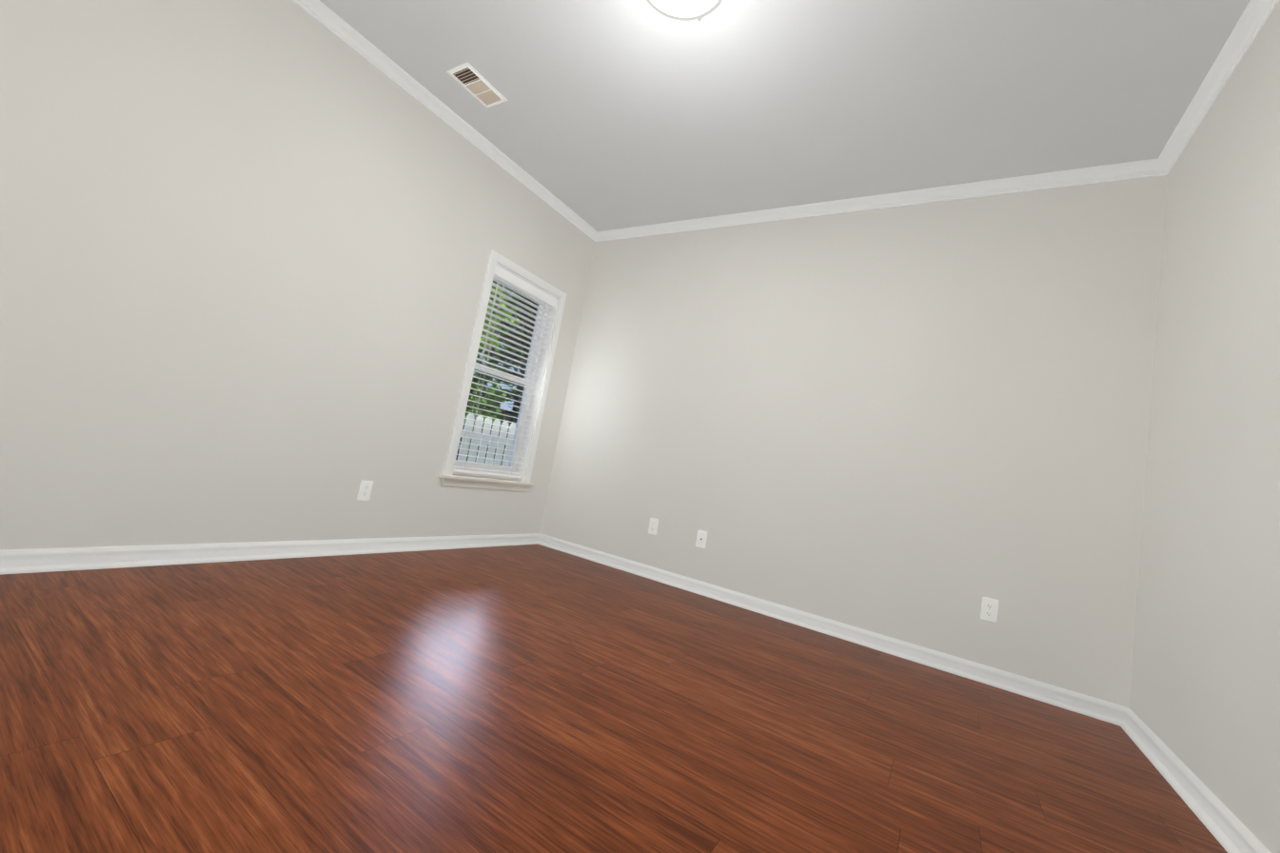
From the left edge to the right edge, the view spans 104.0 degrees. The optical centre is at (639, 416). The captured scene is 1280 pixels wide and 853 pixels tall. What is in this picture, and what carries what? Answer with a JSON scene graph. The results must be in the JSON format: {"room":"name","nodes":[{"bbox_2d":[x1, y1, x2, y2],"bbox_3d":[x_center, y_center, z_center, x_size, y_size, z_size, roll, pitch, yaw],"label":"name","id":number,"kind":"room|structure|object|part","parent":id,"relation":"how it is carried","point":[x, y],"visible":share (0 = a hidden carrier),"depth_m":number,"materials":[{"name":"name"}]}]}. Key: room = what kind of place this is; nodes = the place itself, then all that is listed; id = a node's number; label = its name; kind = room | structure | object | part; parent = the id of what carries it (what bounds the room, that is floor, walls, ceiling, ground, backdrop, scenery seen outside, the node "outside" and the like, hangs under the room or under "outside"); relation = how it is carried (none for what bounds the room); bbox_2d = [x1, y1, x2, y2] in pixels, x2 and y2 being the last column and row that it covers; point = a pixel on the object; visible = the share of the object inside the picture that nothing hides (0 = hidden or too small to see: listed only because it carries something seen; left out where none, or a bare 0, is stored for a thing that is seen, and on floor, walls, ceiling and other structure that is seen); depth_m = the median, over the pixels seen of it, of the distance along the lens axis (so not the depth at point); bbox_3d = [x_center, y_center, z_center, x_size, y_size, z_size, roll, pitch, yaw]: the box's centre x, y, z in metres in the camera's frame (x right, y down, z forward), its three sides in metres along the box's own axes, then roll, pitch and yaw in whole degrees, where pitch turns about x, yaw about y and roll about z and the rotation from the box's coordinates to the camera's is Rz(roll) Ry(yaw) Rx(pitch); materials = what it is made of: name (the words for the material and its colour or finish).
{"room":"empty bedroom","nodes":[
{"label":"empty bedroom","id":0,"kind":"room"},
{"bbox_2d":[0,0,594,549],"bbox_3d":[-1.631,-0.612,2.853,0.150,2.752,3.971,6,-7,32],"label":"wall","id":1,"kind":"structure","parent":0,"point":[246,246],"depth_m":2.32,"materials":[{"name":"paint"}]},
{"bbox_2d":[0,532,540,574],"bbox_3d":[-1.783,0.706,2.672,0.033,0.082,3.671,6,-7,32],"label":"baseboard","id":2,"kind":"structure","parent":1,"relation":"attached to","point":[63,559],"depth_m":2.35,"materials":[{"name":"white wood"}]},
{"bbox_2d":[356,479,373,500],"bbox_3d":[-1.606,0.432,2.926,0.008,0.115,0.070,6,-7,32],"label":"outlet","id":3,"kind":"object","parent":1,"relation":"attached to","point":[364,490],"visible":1,"depth_m":2.92,"materials":[{"name":"white plastic"}]},
{"bbox_2d":[292,0,596,241],"bbox_3d":[-1.317,-1.918,2.934,0.050,0.067,3.671,6,-7,32],"label":"crown molding","id":4,"kind":"structure","parent":1,"relation":"attached to","point":[316,9],"depth_m":3.02,"materials":[{"name":"white wood"}]},
{"bbox_2d":[438,473,534,485],"bbox_3d":[-1.134,0.468,3.722,0.130,0.022,0.879,6,-7,32],"label":"window sill","id":5,"kind":"structure","parent":1,"relation":"attached to","point":[482,479],"depth_m":3.64,"materials":[{"name":"beige wood"}]},
{"bbox_2d":[440,249,566,491],"bbox_3d":[-1.038,-0.293,3.822,0.174,1.668,0.823,6,-7,32],"label":"window","id":6,"kind":"structure","parent":1,"relation":"in","point":[495,258],"depth_m":3.87,"materials":[{"name":"white"}]},
{"bbox_3d":[-1.113,0.507,3.702,0.024,0.050,0.823,6,-7,32],"label":"window apron","id":7,"kind":"part","parent":6,"relation":"part of","materials":[{"name":"white wood"}]},
{"bbox_3d":[-1.080,-0.313,3.852,0.030,1.362,0.547,6,-7,32],"label":"glass","id":8,"kind":"part","parent":6,"relation":"part of","materials":[{"name":"clear glass"}]},
{"bbox_3d":[-1.076,-0.306,3.848,0.060,1.442,0.615,6,-7,32],"label":"window sash","id":9,"kind":"part","parent":6,"relation":"part of","materials":[{"name":"white wood"}]},
{"bbox_2d":[493,265,556,307],"bbox_3d":[-0.892,-1.000,3.880,0.066,0.072,0.675,6,-7,32],"label":"blind valance","id":10,"kind":"object","parent":6,"relation":"attached to","point":[520,283],"visible":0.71,"depth_m":3.83,"materials":[{"name":"white"}]},
{"bbox_2d":[460,276,505,468],"bbox_3d":[-1.130,-0.336,3.599,0.042,1.452,0.089,11,-6,-10],"label":"blind cord","id":11,"kind":"object","parent":10,"relation":"hanging from","point":[486,366],"depth_m":3.60,"materials":[{"name":"white plastic"}]},
{"bbox_2d":[506,300,551,474],"bbox_3d":[-0.879,-0.251,4.008,0.092,1.452,0.045,12,-6,-18],"label":"blind cord","id":12,"kind":"object","parent":10,"relation":"hanging from","point":[541,301],"depth_m":4.00,"materials":[{"name":"white plastic"}]},
{"bbox_2d":[0,544,1227,852],"bbox_3d":[-0.277,0.973,1.696,3.957,0.120,3.971,6,-7,32],"label":"floor","id":13,"kind":"structure","parent":0,"point":[521,699],"depth_m":1.45,"materials":[{"name":"laminate"}]},
{"bbox_2d":[319,0,1250,231],"bbox_3d":[0.216,-1.842,1.981,3.957,0.120,3.971,6,-7,32],"label":"ceiling","id":14,"kind":"structure","parent":0,"point":[611,114],"depth_m":2.50,"materials":[{"name":"paint"}]},
{"bbox_2d":[446,61,507,107],"bbox_3d":[-0.928,-1.887,2.862,0.177,0.011,0.291,6,-7,32],"label":"ceiling vent","id":15,"kind":"object","parent":14,"relation":"in","point":[475,83],"visible":1,"depth_m":2.85,"materials":[{"name":"white metal"}]},
{"bbox_2d":[646,0,723,20],"bbox_3d":[0.169,-1.751,1.992,0.378,0.072,0.382,6,-7,32],"label":"ceiling light","id":16,"kind":"object","parent":14,"relation":"attached to","point":[686,9],"visible":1,"depth_m":2.11,"materials":[{"name":"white glass"}]},
{"bbox_2d":[539,175,1167,708],"bbox_3d":[0.950,-0.100,3.444,3.657,2.752,0.150,6,-7,32],"label":"wall","id":17,"kind":"structure","parent":0,"point":[924,424],"depth_m":2.98,"materials":[{"name":"paint"}]},
{"bbox_2d":[648,517,658,534],"bbox_3d":[0.097,0.807,3.682,0.070,0.115,0.008,6,-7,32],"label":"outlet","id":18,"kind":"object","parent":17,"relation":"attached to","point":[653,525],"visible":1,"depth_m":3.68,"materials":[{"name":"white plastic"}]},
{"bbox_2d":[695,530,707,548],"bbox_3d":[0.424,0.849,3.469,0.070,0.115,0.016,6,-7,32],"label":"outlet","id":19,"kind":"object","parent":17,"relation":"attached to","point":[701,536],"visible":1,"depth_m":3.47,"materials":[{"name":"white plastic"}]},
{"bbox_2d":[536,533,1115,724],"bbox_3d":[0.675,1.193,3.234,3.540,0.082,0.033,6,-7,32],"label":"baseboard","id":20,"kind":"structure","parent":17,"relation":"attached to","point":[1088,705],"depth_m":2.84,"materials":[{"name":"white wood"}]},
{"bbox_2d":[596,158,1152,241],"bbox_3d":[1.130,-1.434,3.492,3.540,0.067,0.050,6,-7,32],"label":"crown molding","id":21,"kind":"structure","parent":17,"relation":"attached to","point":[1142,168],"depth_m":3.13,"materials":[{"name":"white wood"}]},
{"bbox_2d":[980,596,998,622],"bbox_3d":[1.812,1.001,2.594,0.070,0.115,0.008,6,-7,32],"label":"outlet","id":22,"kind":"object","parent":17,"relation":"attached to","point":[989,609],"visible":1,"depth_m":2.59,"materials":[{"name":"white plastic"}]},
{"bbox_2d":[1129,0,1279,852],"bbox_3d":[1.570,-0.257,0.824,0.150,2.752,3.971,6,-7,32],"label":"wall","id":23,"kind":"structure","parent":0,"point":[1205,698],"depth_m":1.76,"materials":[{"name":"paint"}]},
{"bbox_2d":[1115,703,1271,852],"bbox_3d":[1.264,1.043,0.740,0.033,0.082,3.671,6,-7,32],"label":"baseboard","id":24,"kind":"structure","parent":23,"relation":"attached to","point":[1226,826],"depth_m":1.65,"materials":[{"name":"white wood"}]},
{"bbox_2d":[1148,0,1279,177],"bbox_3d":[1.717,-1.582,1.010,0.050,0.067,3.671,6,-7,32],"label":"crown molding","id":25,"kind":"structure","parent":23,"relation":"attached to","point":[1251,21],"depth_m":2.03,"materials":[{"name":"white wood"}]},
{"label":"outside","id":26,"kind":"structure","parent":0,"visible":0},
{"bbox_3d":[-17.010,0.017,16.221,39.849,0.200,70.000,6,-7,32],"label":"ground","id":27,"kind":"structure","parent":26,"visible":0},
{"bbox_2d":[455,413,516,466],"bbox_3d":[-2.737,0.659,6.770,0.150,1.560,15.000,6,-7,32],"label":"fence","id":28,"kind":"object","parent":27,"relation":"on","point":[494,439],"depth_m":7.33,"materials":[{"name":"paint"}]},
{"bbox_2d":[455,280,538,465],"bbox_3d":[-4.993,-3.360,15.516,13.415,10.722,13.192,6,-7,32],"label":"trees","id":29,"kind":"object","parent":27,"relation":"on","point":[497,398],"depth_m":9.59,"materials":[{"name":"green plant"}]}
]}

